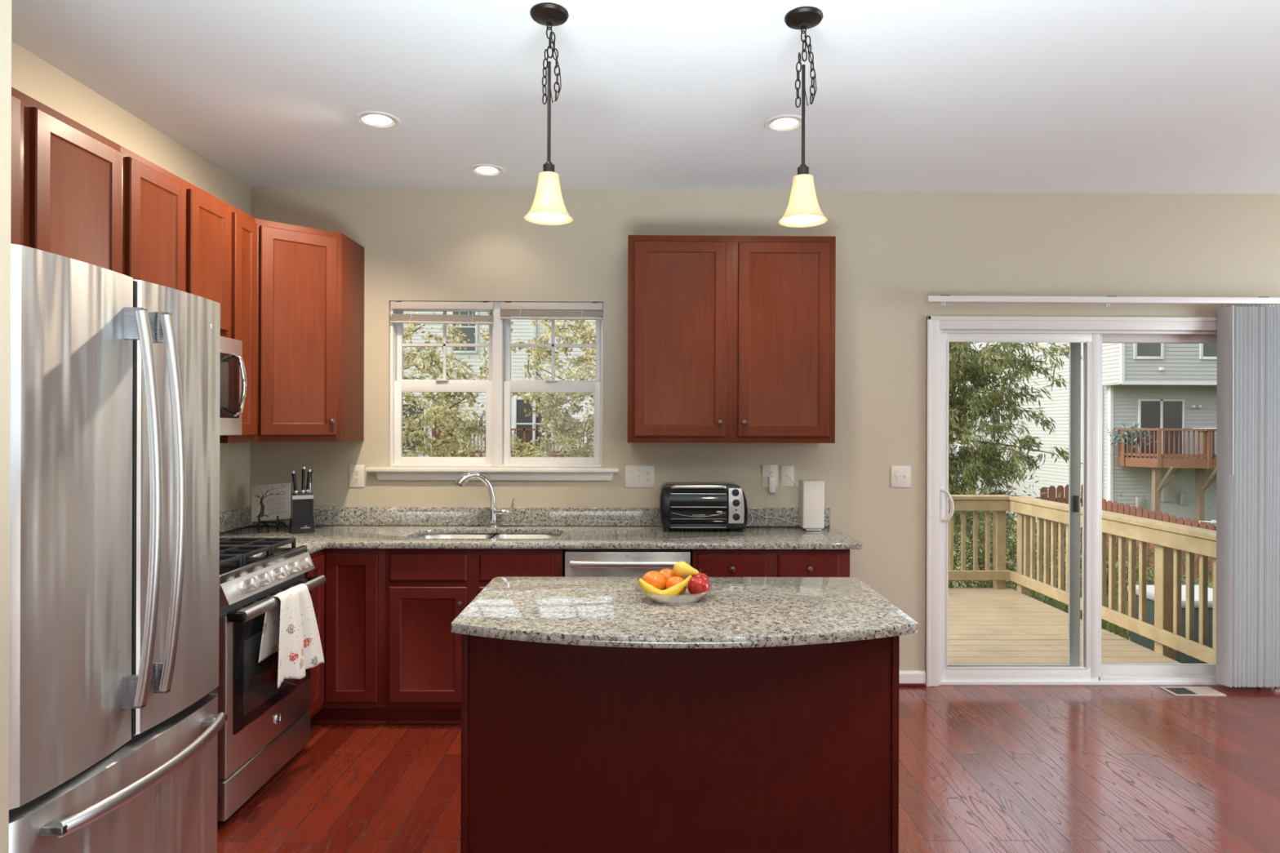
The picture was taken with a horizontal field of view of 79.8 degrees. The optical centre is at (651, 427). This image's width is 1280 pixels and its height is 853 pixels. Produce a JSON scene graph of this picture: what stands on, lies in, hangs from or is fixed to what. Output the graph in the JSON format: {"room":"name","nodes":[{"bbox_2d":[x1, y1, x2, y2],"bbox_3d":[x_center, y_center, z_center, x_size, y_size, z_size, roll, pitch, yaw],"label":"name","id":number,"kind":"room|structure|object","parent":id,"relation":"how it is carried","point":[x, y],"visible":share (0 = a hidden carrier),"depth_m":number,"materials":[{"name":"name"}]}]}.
{"room":"kitchen","nodes":[
{"label":"kitchen","id":0,"kind":"room"},
{"bbox_2d":[0,0,11,852],"bbox_3d":[-1.799,0.052,1.541,0.906,2.833,0.120,0,0,-1],"label":"wall partition","id":1,"kind":"structure","parent":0,"point":[5,5],"depth_m":1.59,"materials":[{"name":"beige paint"}]},
{"bbox_2d":[11,40,250,512],"bbox_3d":[-2.318,0.050,0.136,0.160,2.833,8.420,0,0,-1],"label":"wall","id":2,"kind":"structure","parent":0,"point":[35,77],"depth_m":3.42,"materials":[{"name":"beige paint"}]},
{"bbox_2d":[10,87,122,273],"bbox_3d":[-2.082,-0.737,2.343,0.348,0.579,0.870,0,0,-1],"label":"upper cabinet","id":3,"kind":"object","parent":2,"relation":"attached to","point":[67,176],"visible":0.56,"depth_m":2.50,"materials":[{"name":"brown wood"}]},
{"bbox_2d":[120,145,230,337],"bbox_3d":[-2.091,-0.715,3.141,0.348,0.622,0.725,0,0,-1],"label":"upper cabinet","id":4,"kind":"object","parent":2,"relation":"attached to","point":[175,234],"visible":0.49,"depth_m":3.08,"materials":[{"name":"brown wood"}]},
{"bbox_2d":[219,336,247,435],"bbox_3d":[-2.038,-0.182,3.140,0.440,0.436,0.722,0,0,-1],"label":"microwave","id":5,"kind":"object","parent":4,"relation":"attached to","point":[233,375],"visible":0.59,"depth_m":3.41,"materials":[{"name":"grey metal"}]},
{"bbox_2d":[219,204,257,443],"bbox_3d":[-2.096,-0.477,3.623,0.348,1.098,0.240,0,0,-1],"label":"upper cabinet","id":6,"kind":"object","parent":2,"relation":"attached to","point":[243,228],"visible":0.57,"depth_m":3.64,"materials":[{"name":"brown wood"}]},
{"bbox_2d":[11,0,1279,194],"bbox_3d":[1.610,-1.412,0.177,8.006,0.120,8.740,0,0,-1],"label":"ceiling","id":7,"kind":"structure","parent":0,"point":[1140,96],"depth_m":3.07,"materials":[{"name":"white paint"}]},
{"bbox_2d":[355,111,400,128],"bbox_3d":[-1.209,-1.360,3.385,0.188,0.012,0.188,0,0,-1],"label":"recessed light","id":8,"kind":"object","parent":7,"relation":"in","point":[376,121],"visible":1,"depth_m":3.38,"materials":[{"name":"white"}]},
{"bbox_2d":[468,164,505,176],"bbox_3d":[-0.871,-1.359,4.044,0.188,0.012,0.188,0,0,-1],"label":"recessed light","id":9,"kind":"object","parent":7,"relation":"in","point":[484,170],"visible":1,"depth_m":4.03,"materials":[{"name":"white"}]},
{"bbox_2d":[524,2,573,225],"bbox_3d":[-0.337,-1.021,2.508,0.161,0.676,0.161,0,0,-1],"label":"pendant lamp","id":10,"kind":"object","parent":7,"relation":"hanging from","point":[548,207],"visible":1,"depth_m":2.49,"materials":[{"name":"white glass"}]},
{"bbox_2d":[764,114,806,132],"bbox_3d":[0.594,-1.354,3.407,0.188,0.012,0.188,0,0,-1],"label":"recessed light","id":11,"kind":"object","parent":7,"relation":"in","point":[782,125],"visible":1,"depth_m":3.40,"materials":[{"name":"white"}]},
{"bbox_2d":[777,6,827,227],"bbox_3d":[0.500,-1.018,2.524,0.161,0.676,0.161,0,0,-1],"label":"pendant lamp","id":12,"kind":"object","parent":7,"relation":"hanging from","point":[803,210],"visible":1,"depth_m":2.51,"materials":[{"name":"white glass"}]},
{"bbox_2d":[217,684,1279,852],"bbox_3d":[1.600,1.506,0.147,8.006,0.050,8.680,0,0,-1],"label":"floor","id":13,"kind":"structure","parent":0,"point":[983,768],"depth_m":3.21,"materials":[{"name":"red wood"}]},
{"bbox_2d":[8,243,227,852],"bbox_3d":[-1.742,0.533,2.073,0.904,1.871,0.818,0,0,-1],"label":"refrigerator","id":14,"kind":"object","parent":13,"relation":"on","point":[115,722],"visible":1,"depth_m":1.96,"materials":[{"name":"grey metal"}]},
{"bbox_2d":[209,537,325,822],"bbox_3d":[-1.876,0.981,3.139,0.784,0.975,0.727,0,0,-1],"label":"gas stove","id":15,"kind":"object","parent":13,"relation":"on","point":[266,725],"visible":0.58,"depth_m":3.00,"materials":[{"name":"grey metal"}]},
{"bbox_2d":[219,537,306,584],"bbox_3d":[-1.920,0.536,3.139,0.694,0.086,0.727,0,0,-1],"label":"cooktop","id":16,"kind":"object","parent":15,"relation":"in","point":[241,559],"depth_m":3.20,"materials":[{"name":"silver metal"}]},
{"bbox_2d":[257,583,324,688],"bbox_3d":[-1.482,0.854,3.152,0.097,0.372,0.447,0,0,-1],"label":"tea towel","id":17,"kind":"object","parent":15,"relation":"hanging from","point":[290,628],"visible":0.98,"depth_m":3.11,"materials":[{"name":"white fabric"}]},
{"bbox_2d":[304,548,388,724],"bbox_3d":[-1.793,1.027,3.933,0.972,0.883,0.833,0,0,-1],"label":"base cabinet","id":18,"kind":"object","parent":13,"relation":"on","point":[348,688],"visible":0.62,"depth_m":3.72,"materials":[{"name":"brown wood"}]},
{"bbox_2d":[219,524,862,554],"bbox_3d":[-0.625,0.574,3.945,3.308,0.030,0.838,0,0,-1],"label":"countertop","id":19,"kind":"structure","parent":18,"relation":"on","point":[572,537],"depth_m":3.87,"materials":[{"name":"stone"}]},
{"bbox_2d":[257,515,287,529],"bbox_3d":[-2.081,0.480,4.212,0.112,0.148,0.142,0,0,-1],"label":"easel","id":20,"kind":"object","parent":19,"relation":"on","point":[277,522],"visible":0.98,"depth_m":4.17,"materials":[{"name":"black plastic"}]},
{"bbox_2d":[251,482,290,522],"bbox_3d":[-2.092,0.411,4.206,0.218,0.212,0.052,0,0,-8],"label":"plaque","id":21,"kind":"object","parent":20,"relation":"on","point":[269,501],"visible":1,"depth_m":4.20,"materials":[{"name":"beige tile"}]},
{"bbox_2d":[253,484,287,517],"bbox_3d":[-2.099,0.405,4.201,0.183,0.178,0.053,0,0,-1],"label":"print","id":22,"kind":"object","parent":21,"relation":"attached to","point":[269,500],"depth_m":4.20,"materials":[{"name":"grey"}]},
{"bbox_2d":[288,492,315,533],"bbox_3d":[-1.859,0.451,4.065,0.114,0.206,0.126,0,0,-31],"label":"knife block","id":23,"kind":"object","parent":19,"relation":"on","point":[301,519],"visible":0.99,"depth_m":4.02,"materials":[{"name":"black plastic"}]},
{"bbox_2d":[291,471,297,493],"bbox_3d":[-1.885,0.302,4.037,0.029,0.146,0.038,0,0,-31],"label":"knife","id":24,"kind":"object","parent":23,"relation":"on","point":[293,473],"visible":1,"depth_m":4.03,"materials":[{"name":"black plastic"}]},
{"bbox_2d":[301,466,305,493],"bbox_3d":[-1.854,0.292,4.072,0.023,0.166,0.039,0,0,-31],"label":"knife","id":25,"kind":"object","parent":23,"relation":"on","point":[303,476],"visible":0.94,"depth_m":4.06,"materials":[{"name":"black plastic"}]},
{"bbox_2d":[305,469,311,493],"bbox_3d":[-1.842,0.300,4.105,0.028,0.151,0.038,0,0,-31],"label":"knife","id":26,"kind":"object","parent":23,"relation":"on","point":[308,472],"visible":0.79,"depth_m":4.09,"materials":[{"name":"black plastic"}]},
{"bbox_2d":[309,470,313,493],"bbox_3d":[-1.807,0.301,4.061,0.020,0.146,0.008,0,0,-31],"label":"knife","id":27,"kind":"object","parent":23,"relation":"in","point":[311,474],"visible":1,"depth_m":4.06,"materials":[{"name":"black plastic"}]},
{"bbox_2d":[456,471,515,528],"bbox_3d":[-0.927,0.401,4.248,0.319,0.313,0.090,0,0,-22],"label":"faucet","id":28,"kind":"object","parent":19,"relation":"on","point":[462,480],"visible":1,"depth_m":4.26,"materials":[{"name":"silver metal"}]},
{"bbox_2d":[414,533,560,538],"bbox_3d":[-0.867,0.690,4.036,0.813,0.199,0.408,0,0,-1],"label":"sink","id":29,"kind":"object","parent":19,"relation":"in","point":[439,535],"visible":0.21,"depth_m":4.23,"materials":[{"name":"silver metal"}]},
{"bbox_2d":[658,481,747,532],"bbox_3d":[0.280,0.434,4.204,0.474,0.255,0.268,0,0,-1],"label":"toaster oven","id":30,"kind":"object","parent":19,"relation":"on","point":[706,504],"visible":1,"depth_m":4.09,"materials":[{"name":"black metal"}]},
{"bbox_2d":[669,524,727,528],"bbox_3d":[0.249,0.531,4.102,0.308,0.026,0.018,0,0,-1],"label":"tray","id":31,"kind":"object","parent":30,"relation":"on","point":[671,526],"depth_m":4.09,"materials":[{"name":"silver metal"}]},
{"bbox_2d":[747,510,798,524],"bbox_3d":[0.674,0.507,4.337,0.314,0.076,0.027,0,0,6],"label":"power cord","id":32,"kind":"object","parent":19,"relation":"on","point":[748,510],"visible":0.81,"depth_m":4.34,"materials":[{"name":"white plastic"}]},
{"bbox_2d":[798,479,824,530],"bbox_3d":[0.895,0.428,4.245,0.146,0.272,0.173,0,0,-1],"label":"router","id":33,"kind":"object","parent":19,"relation":"on","point":[811,492],"visible":1,"depth_m":4.16,"materials":[{"name":"beige plastic"}]},
{"bbox_2d":[384,548,564,724],"bbox_3d":[-0.874,1.030,4.026,0.867,0.883,0.667,0,0,-1],"label":"base cabinet","id":34,"kind":"object","parent":13,"relation":"on","point":[426,589],"visible":0.52,"depth_m":3.73,"materials":[{"name":"brown wood"}]},
{"bbox_2d":[564,549,690,577],"bbox_3d":[-0.122,1.034,4.015,0.620,0.882,0.667,0,0,-1],"label":"dishwasher","id":35,"kind":"object","parent":13,"relation":"on","point":[578,562],"visible":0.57,"depth_m":3.73,"materials":[{"name":"silver metal"}]},
{"bbox_2d":[564,549,690,551],"bbox_3d":[-0.122,0.984,4.061,0.620,0.782,0.575,0,0,-1],"label":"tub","id":36,"kind":"object","parent":35,"relation":"in","point":[565,549],"depth_m":3.77,"materials":[{"name":"black plastic"}]},
{"bbox_2d":[460,634,899,852],"bbox_3d":[0.080,1.033,2.528,1.270,0.885,0.626,0,0,-1],"label":"kitchen island","id":37,"kind":"object","parent":13,"relation":"on","point":[566,748],"visible":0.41,"depth_m":2.22,"materials":[{"name":"brown wood"}]},
{"bbox_2d":[451,577,918,648],"bbox_3d":[0.098,0.576,2.457,1.364,0.028,0.835,0,0,-1],"label":"island countertop","id":38,"kind":"structure","parent":37,"relation":"on","point":[738,612],"depth_m":2.31,"materials":[{"name":"stone"}]},
{"bbox_2d":[631,582,714,604],"bbox_3d":[0.072,0.540,2.501,0.273,0.036,0.256,0,0,-1],"label":"fruit bowl","id":39,"kind":"object","parent":38,"relation":"on","point":[675,600],"visible":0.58,"depth_m":2.44,"materials":[{"name":"clear glass"}]},
{"bbox_2d":[641,570,666,590],"bbox_3d":[0.006,0.507,2.497,0.081,0.078,0.081,0,0,-1],"label":"orange","id":40,"kind":"object","parent":39,"relation":"in","point":[654,578],"visible":0.52,"depth_m":2.47,"materials":[{"name":"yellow food"}]},
{"bbox_2d":[637,574,692,600],"bbox_3d":[0.042,0.512,2.439,0.177,0.082,0.038,0,0,-1],"label":"banana","id":41,"kind":"object","parent":39,"relation":"in","point":[672,592],"visible":0.99,"depth_m":2.43,"materials":[{"name":"yellow food"}]},
{"bbox_2d":[658,568,676,590],"bbox_3d":[0.051,0.510,2.564,0.076,0.073,0.076,0,0,-1],"label":"orange","id":42,"kind":"object","parent":39,"relation":"in","point":[667,573],"visible":0.29,"depth_m":2.54,"materials":[{"name":"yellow food"}]},
{"bbox_2d":[665,576,686,597],"bbox_3d":[0.078,0.518,2.491,0.070,0.067,0.070,0,0,-1],"label":"orange","id":43,"kind":"object","parent":39,"relation":"in","point":[673,580],"visible":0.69,"depth_m":2.47,"materials":[{"name":"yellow food"}]},
{"bbox_2d":[672,560,698,577],"bbox_3d":[0.114,0.468,2.525,0.087,0.053,0.052,0,0,-1],"label":"pear","id":44,"kind":"object","parent":43,"relation":"on","point":[681,569],"visible":0.98,"depth_m":2.51,"materials":[{"name":"yellow food"}]},
{"bbox_2d":[686,568,708,581],"bbox_3d":[0.152,0.508,2.554,0.074,0.070,0.074,0,0,-1],"label":"apple","id":45,"kind":"object","parent":39,"relation":"in","point":[704,576],"visible":0.27,"depth_m":2.53,"materials":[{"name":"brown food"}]},
{"bbox_2d":[687,574,710,596],"bbox_3d":[0.152,0.514,2.477,0.074,0.070,0.074,0,0,-1],"label":"apple","id":46,"kind":"object","parent":39,"relation":"in","point":[695,585],"visible":0.88,"depth_m":2.45,"materials":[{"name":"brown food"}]},
{"bbox_2d":[690,549,849,577],"bbox_3d":[0.583,1.036,4.041,0.774,0.883,0.667,0,0,-1],"label":"base cabinet","id":47,"kind":"object","parent":13,"relation":"on","point":[713,562],"visible":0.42,"depth_m":3.74,"materials":[{"name":"brown wood"}]},
{"bbox_2d":[1158,686,1226,696],"bbox_3d":[3.038,1.483,4.302,0.285,0.005,0.140,0,0,-1],"label":"floor vent","id":48,"kind":"object","parent":13,"relation":"in","point":[1175,691],"visible":1,"depth_m":4.29,"materials":[{"name":"beige metal"}]},
{"bbox_2d":[1164,687,1195,693],"bbox_3d":[2.974,1.482,4.301,0.118,0.003,0.108,0,0,-1],"label":"grille","id":49,"kind":"object","parent":48,"relation":"attached to","point":[1171,690],"depth_m":4.30,"materials":[{"name":"white metal"}]},
{"bbox_2d":[249,186,1279,671],"bbox_3d":[1.480,0.064,4.466,7.846,2.833,0.160,0,0,-1],"label":"wall","id":50,"kind":"structure","parent":0,"point":[895,250],"depth_m":4.38,"materials":[{"name":"beige paint"}]},
{"bbox_2d":[253,218,364,442],"bbox_3d":[-1.954,-0.476,4.046,0.642,1.096,0.603,0,0,-1],"label":"upper cabinet","id":51,"kind":"object","parent":50,"relation":"attached to","point":[310,281],"visible":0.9,"depth_m":3.90,"materials":[{"name":"brown wood"}]},
{"bbox_2d":[349,465,364,487],"bbox_3d":[-1.678,0.276,4.348,0.086,0.126,0.010,0,0,-1],"label":"wall outlet","id":52,"kind":"object","parent":50,"relation":"attached to","point":[356,472],"visible":1,"depth_m":4.35,"materials":[{"name":"beige plastic"}]},
{"bbox_2d":[353,476,359,482],"bbox_3d":[-1.678,0.297,4.346,0.034,0.033,0.003,0,0,-1],"label":"receptacle","id":53,"kind":"object","parent":52,"relation":"attached to","point":[356,479],"depth_m":4.34,"materials":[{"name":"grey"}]},
{"bbox_2d":[353,469,359,475],"bbox_3d":[-1.677,0.256,4.346,0.034,0.033,0.003,0,0,-1],"label":"receptacle","id":54,"kind":"object","parent":52,"relation":"attached to","point":[356,472],"depth_m":4.34,"materials":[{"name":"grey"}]},
{"bbox_2d":[365,466,618,480],"bbox_3d":[-0.900,0.265,4.350,1.424,0.072,0.082,0,0,-1],"label":"trim","id":55,"kind":"structure","parent":50,"relation":"attached to","point":[382,473],"depth_m":4.34,"materials":[{"name":"white wood"}]},
{"bbox_2d":[390,302,603,467],"bbox_3d":[-0.889,-0.246,4.437,1.220,0.948,0.108,0,0,-1],"label":"window","id":56,"kind":"structure","parent":50,"relation":"in","point":[498,389],"depth_m":4.41,"materials":[{"name":"white plastic"}]},
{"bbox_2d":[390,300,493,324],"bbox_3d":[-1.198,-0.655,4.369,0.584,0.132,0.027,0,0,-1],"label":"window blind","id":57,"kind":"object","parent":56,"relation":"attached to","point":[397,304],"visible":1,"depth_m":4.36,"materials":[{"name":"beige plastic"}]},
{"bbox_2d":[499,301,602,319],"bbox_3d":[-0.574,-0.667,4.376,0.585,0.103,0.028,0,0,-1],"label":"window blind","id":58,"kind":"object","parent":56,"relation":"attached to","point":[509,309],"visible":1,"depth_m":4.37,"materials":[{"name":"beige plastic"}]},
{"bbox_2d":[219,506,830,533],"bbox_3d":[-0.629,0.507,3.945,3.300,0.104,0.838,0,0,-1],"label":"backsplash","id":59,"kind":"structure","parent":50,"relation":"attached to","point":[230,520],"depth_m":4.34,"materials":[{"name":"stone"}]},
{"bbox_2d":[625,465,654,487],"bbox_3d":[-0.069,0.280,4.362,0.166,0.125,0.015,0,0,-1],"label":"switch plate","id":60,"kind":"object","parent":50,"relation":"attached to","point":[636,476],"visible":1,"depth_m":4.36,"materials":[{"name":"beige plastic"}]},
{"bbox_2d":[644,477,650,483],"bbox_3d":[-0.023,0.301,4.363,0.034,0.033,0.003,0,0,-1],"label":"receptacle","id":61,"kind":"object","parent":60,"relation":"attached to","point":[647,480],"depth_m":4.36,"materials":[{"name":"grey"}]},
{"bbox_2d":[644,470,650,475],"bbox_3d":[-0.023,0.260,4.363,0.034,0.033,0.003,0,0,-1],"label":"receptacle","id":62,"kind":"object","parent":60,"relation":"attached to","point":[647,473],"depth_m":4.36,"materials":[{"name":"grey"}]},
{"bbox_2d":[627,235,835,443],"bbox_3d":[0.421,-0.467,4.184,1.099,1.096,0.378,0,0,-1],"label":"upper cabinet","id":63,"kind":"object","parent":50,"relation":"attached to","point":[731,339],"visible":1,"depth_m":4.03,"materials":[{"name":"brown wood"}]},
{"bbox_2d":[762,464,777,487],"bbox_3d":[0.677,0.277,4.373,0.089,0.129,0.010,0,0,-1],"label":"wall outlet","id":64,"kind":"object","parent":50,"relation":"attached to","point":[768,470],"visible":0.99,"depth_m":4.37,"materials":[{"name":"beige plastic"}]},
{"bbox_2d":[764,476,775,525],"bbox_3d":[0.671,0.420,4.350,0.060,0.279,0.036,0,0,-1],"label":"charger","id":65,"kind":"object","parent":64,"relation":"attached to","point":[771,480],"visible":1,"depth_m":4.33,"materials":[{"name":"white plastic"}]},
{"bbox_2d":[767,469,773,475],"bbox_3d":[0.677,0.256,4.370,0.034,0.033,0.003,0,0,-1],"label":"receptacle","id":66,"kind":"object","parent":64,"relation":"attached to","point":[770,472],"depth_m":4.37,"materials":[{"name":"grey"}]},
{"bbox_2d":[781,465,798,487],"bbox_3d":[0.797,0.289,4.357,0.116,0.141,0.043,0,0,-1],"label":"cable plate","id":67,"kind":"object","parent":50,"relation":"attached to","point":[787,472],"visible":0.93,"depth_m":4.37,"materials":[{"name":"beige plastic"}]},
{"bbox_2d":[890,466,911,487],"bbox_3d":[1.427,0.282,4.378,0.114,0.124,0.015,0,0,-1],"label":"switch plate","id":68,"kind":"object","parent":50,"relation":"attached to","point":[900,476],"visible":1,"depth_m":4.38,"materials":[{"name":"beige plastic"}]},
{"bbox_2d":[898,671,925,683],"bbox_3d":[3.185,1.437,4.397,4.428,0.074,0.014,0,0,-1],"label":"baseboard","id":69,"kind":"structure","parent":50,"relation":"attached to","point":[905,677],"depth_m":4.37,"materials":[{"name":"white wood"}]},
{"bbox_2d":[898,683,925,686],"bbox_3d":[3.185,1.477,4.393,4.428,0.018,0.022,0,0,-1],"label":"trim","id":70,"kind":"structure","parent":50,"relation":"attached to","point":[900,684],"depth_m":4.36,"materials":[{"name":"red wood"}]},
{"bbox_2d":[925,315,1221,686],"bbox_3d":[2.571,0.425,4.455,2.002,2.118,0.184,0,0,-1],"label":"door","id":71,"kind":"structure","parent":50,"relation":"in","point":[1092,331],"depth_m":4.41,"materials":[{"name":"white plastic"}]},
{"bbox_2d":[925,294,1279,687],"bbox_3d":[2.637,0.358,4.319,2.193,2.192,0.090,0,0,-1],"label":"vertical blind","id":72,"kind":"object","parent":50,"relation":"attached to","point":[1248,437],"visible":1,"depth_m":4.29,"materials":[{"name":"white"}]},
{"label":"outside","id":73,"kind":"structure","parent":0,"visible":0},
{"bbox_2d":[947,513,1213,640],"bbox_3d":[4.598,3.211,37.325,90.000,2.000,65.450,0,0,-1],"label":"ground","id":74,"kind":"structure","parent":73,"point":[1211,583],"depth_m":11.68,"materials":[{"name":"green plant"}]},
{"bbox_2d":[402,311,557,457],"bbox_3d":[-2.773,-0.432,7.706,3.414,5.249,2.690,0,0,-19],"label":"birch tree","id":75,"kind":"object","parent":74,"relation":"on","point":[441,411],"visible":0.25,"depth_m":7.55,"materials":[{"name":"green plant"}]},
{"bbox_2d":[402,311,595,457],"bbox_3d":[-6.093,-1.936,33.393,18.500,11.220,9.090,0,0,-1],"label":"house","id":76,"kind":"structure","parent":74,"relation":"on","point":[520,330],"depth_m":28.92,"materials":[{"name":"grey"}]},
{"bbox_2d":[431,428,593,457],"bbox_3d":[-3.007,1.865,27.701,9.480,3.640,2.338,0,0,-1],"label":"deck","id":77,"kind":"object","parent":74,"relation":"on","point":[523,430],"visible":0.13,"depth_m":26.95,"materials":[{"name":"brown wood"}]},
{"bbox_2d":[433,429,452,454],"bbox_3d":[-7.331,0.509,26.835,0.665,0.880,0.040,0,0,-1],"label":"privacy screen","id":78,"kind":"object","parent":77,"relation":"attached to","point":[433,429],"visible":0.12,"depth_m":26.81,"materials":[{"name":"brown wood"}]},
{"bbox_2d":[465,316,595,457],"bbox_3d":[-0.327,-0.665,8.354,3.254,5.724,2.077,0,0,-1],"label":"birch tree","id":79,"kind":"object","parent":74,"relation":"on","point":[562,432],"visible":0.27,"depth_m":8.09,"materials":[{"name":"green plant"}]},
{"bbox_2d":[947,467,1043,587],"bbox_3d":[2.603,1.119,9.008,4.014,2.330,2.457,0,0,-1],"label":"shrub","id":80,"kind":"object","parent":74,"relation":"on","point":[970,522],"visible":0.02,"depth_m":8.75,"materials":[{"name":"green plant"}]},
{"bbox_2d":[948,342,1083,540],"bbox_3d":[3.720,-0.901,10.255,3.785,6.224,2.649,0,0,-1],"label":"oak tree","id":81,"kind":"object","parent":74,"relation":"on","point":[978,373],"visible":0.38,"depth_m":9.82,"materials":[{"name":"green plant"}]},
{"bbox_2d":[947,453,1137,604],"bbox_3d":[4.044,1.295,8.988,3.324,1.988,3.305,0,0,38],"label":"shrub","id":82,"kind":"object","parent":74,"relation":"on","point":[982,565],"visible":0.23,"depth_m":8.86,"materials":[{"name":"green plant"}]},
{"bbox_2d":[1039,484,1082,549],"bbox_3d":[7.601,1.608,13.951,1.005,1.227,0.059,0,0,5],"label":"picket fence","id":83,"kind":"object","parent":74,"relation":"on","point":[1053,493],"visible":0.25,"depth_m":13.94,"materials":[{"name":"brown wood"}]},
{"bbox_2d":[947,587,1181,666],"bbox_3d":[1.870,1.891,6.059,3.380,0.621,2.987,0,0,-1],"label":"floor","id":84,"kind":"structure","parent":74,"relation":"on","point":[986,625],"depth_m":5.83,"materials":[{"name":"brown wood"}]},
{"bbox_2d":[947,494,1019,589],"bbox_3d":[1.882,1.244,7.528,3.470,1.156,0.155,0,0,-1],"label":"deck railing","id":85,"kind":"object","parent":84,"relation":"on","point":[999,504],"visible":0.13,"depth_m":7.51,"materials":[{"name":"brown wood"}]},
{"bbox_2d":[1008,495,1216,663],"bbox_3d":[3.580,1.250,6.043,0.155,1.156,3.010,0,0,-1],"label":"deck railing","id":86,"kind":"object","parent":84,"relation":"on","point":[1170,540],"visible":0.62,"depth_m":5.57,"materials":[{"name":"brown wood"}]},
{"bbox_2d":[948,342,1217,526],"bbox_3d":[19.253,-1.848,33.153,10.814,11.220,18.100,0,0,-1],"label":"house","id":87,"kind":"structure","parent":74,"relation":"on","point":[1149,385],"depth_m":25.17,"materials":[{"name":"grey plastic"}]},
{"bbox_2d":[1189,404,1201,408],"bbox_3d":[17.841,-0.683,25.078,0.314,0.120,0.200,0,0,-1],"label":"light","id":88,"kind":"object","parent":87,"relation":"attached to","point":[1190,406],"depth_m":25.03,"materials":[{"name":"grey"}]},
{"bbox_2d":[959,506,1213,609],"bbox_3d":[6.240,1.645,10.236,4.548,1.357,4.667,0,0,-1],"label":"shrub","id":89,"kind":"object","parent":74,"relation":"on","point":[1149,582],"visible":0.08,"depth_m":10.11,"materials":[{"name":"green plant"}]},
{"bbox_2d":[1102,498,1216,581],"bbox_3d":[8.069,1.784,11.487,0.059,1.079,4.414,0,0,-5],"label":"picket fence","id":90,"kind":"object","parent":74,"relation":"on","point":[1113,507],"visible":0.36,"depth_m":12.19,"materials":[{"name":"brown wood"}]},
{"bbox_2d":[1117,428,1217,523],"bbox_3d":[18.829,1.901,23.989,7.888,3.720,2.256,0,0,-1],"label":"deck","id":91,"kind":"object","parent":74,"relation":"on","point":[1155,461],"visible":0.71,"depth_m":23.50,"materials":[{"name":"brown wood"}]},
{"bbox_2d":[1106,422,1157,457],"bbox_3d":[15.211,0.378,24.394,1.502,1.140,1.199,0,0,-1],"label":"potted plant","id":92,"kind":"object","parent":91,"relation":"on","point":[1138,436],"visible":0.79,"depth_m":24.23,"materials":[{"name":"teal plant"}]},
{"bbox_2d":[1191,427,1217,457],"bbox_3d":[17.700,0.487,23.787,1.300,0.940,0.800,0,0,-1],"label":"patio table","id":93,"kind":"object","parent":91,"relation":"on","point":[1201,431],"visible":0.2,"depth_m":23.77,"materials":[{"name":"grey"}]},
{"bbox_2d":[1127,585,1213,663],"bbox_3d":[4.699,1.826,6.700,0.690,0.770,0.640,0,0,-1],"label":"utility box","id":94,"kind":"object","parent":74,"relation":"on","point":[1180,657],"visible":0.1,"depth_m":6.44,"materials":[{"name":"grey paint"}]},
{"bbox_2d":[1199,520,1216,524],"bbox_3d":[16.606,2.865,22.570,0.570,1.035,0.536,0,0,-21],"label":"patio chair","id":95,"kind":"object","parent":74,"relation":"on","point":[1211,522],"visible":0.06,"depth_m":22.63,"materials":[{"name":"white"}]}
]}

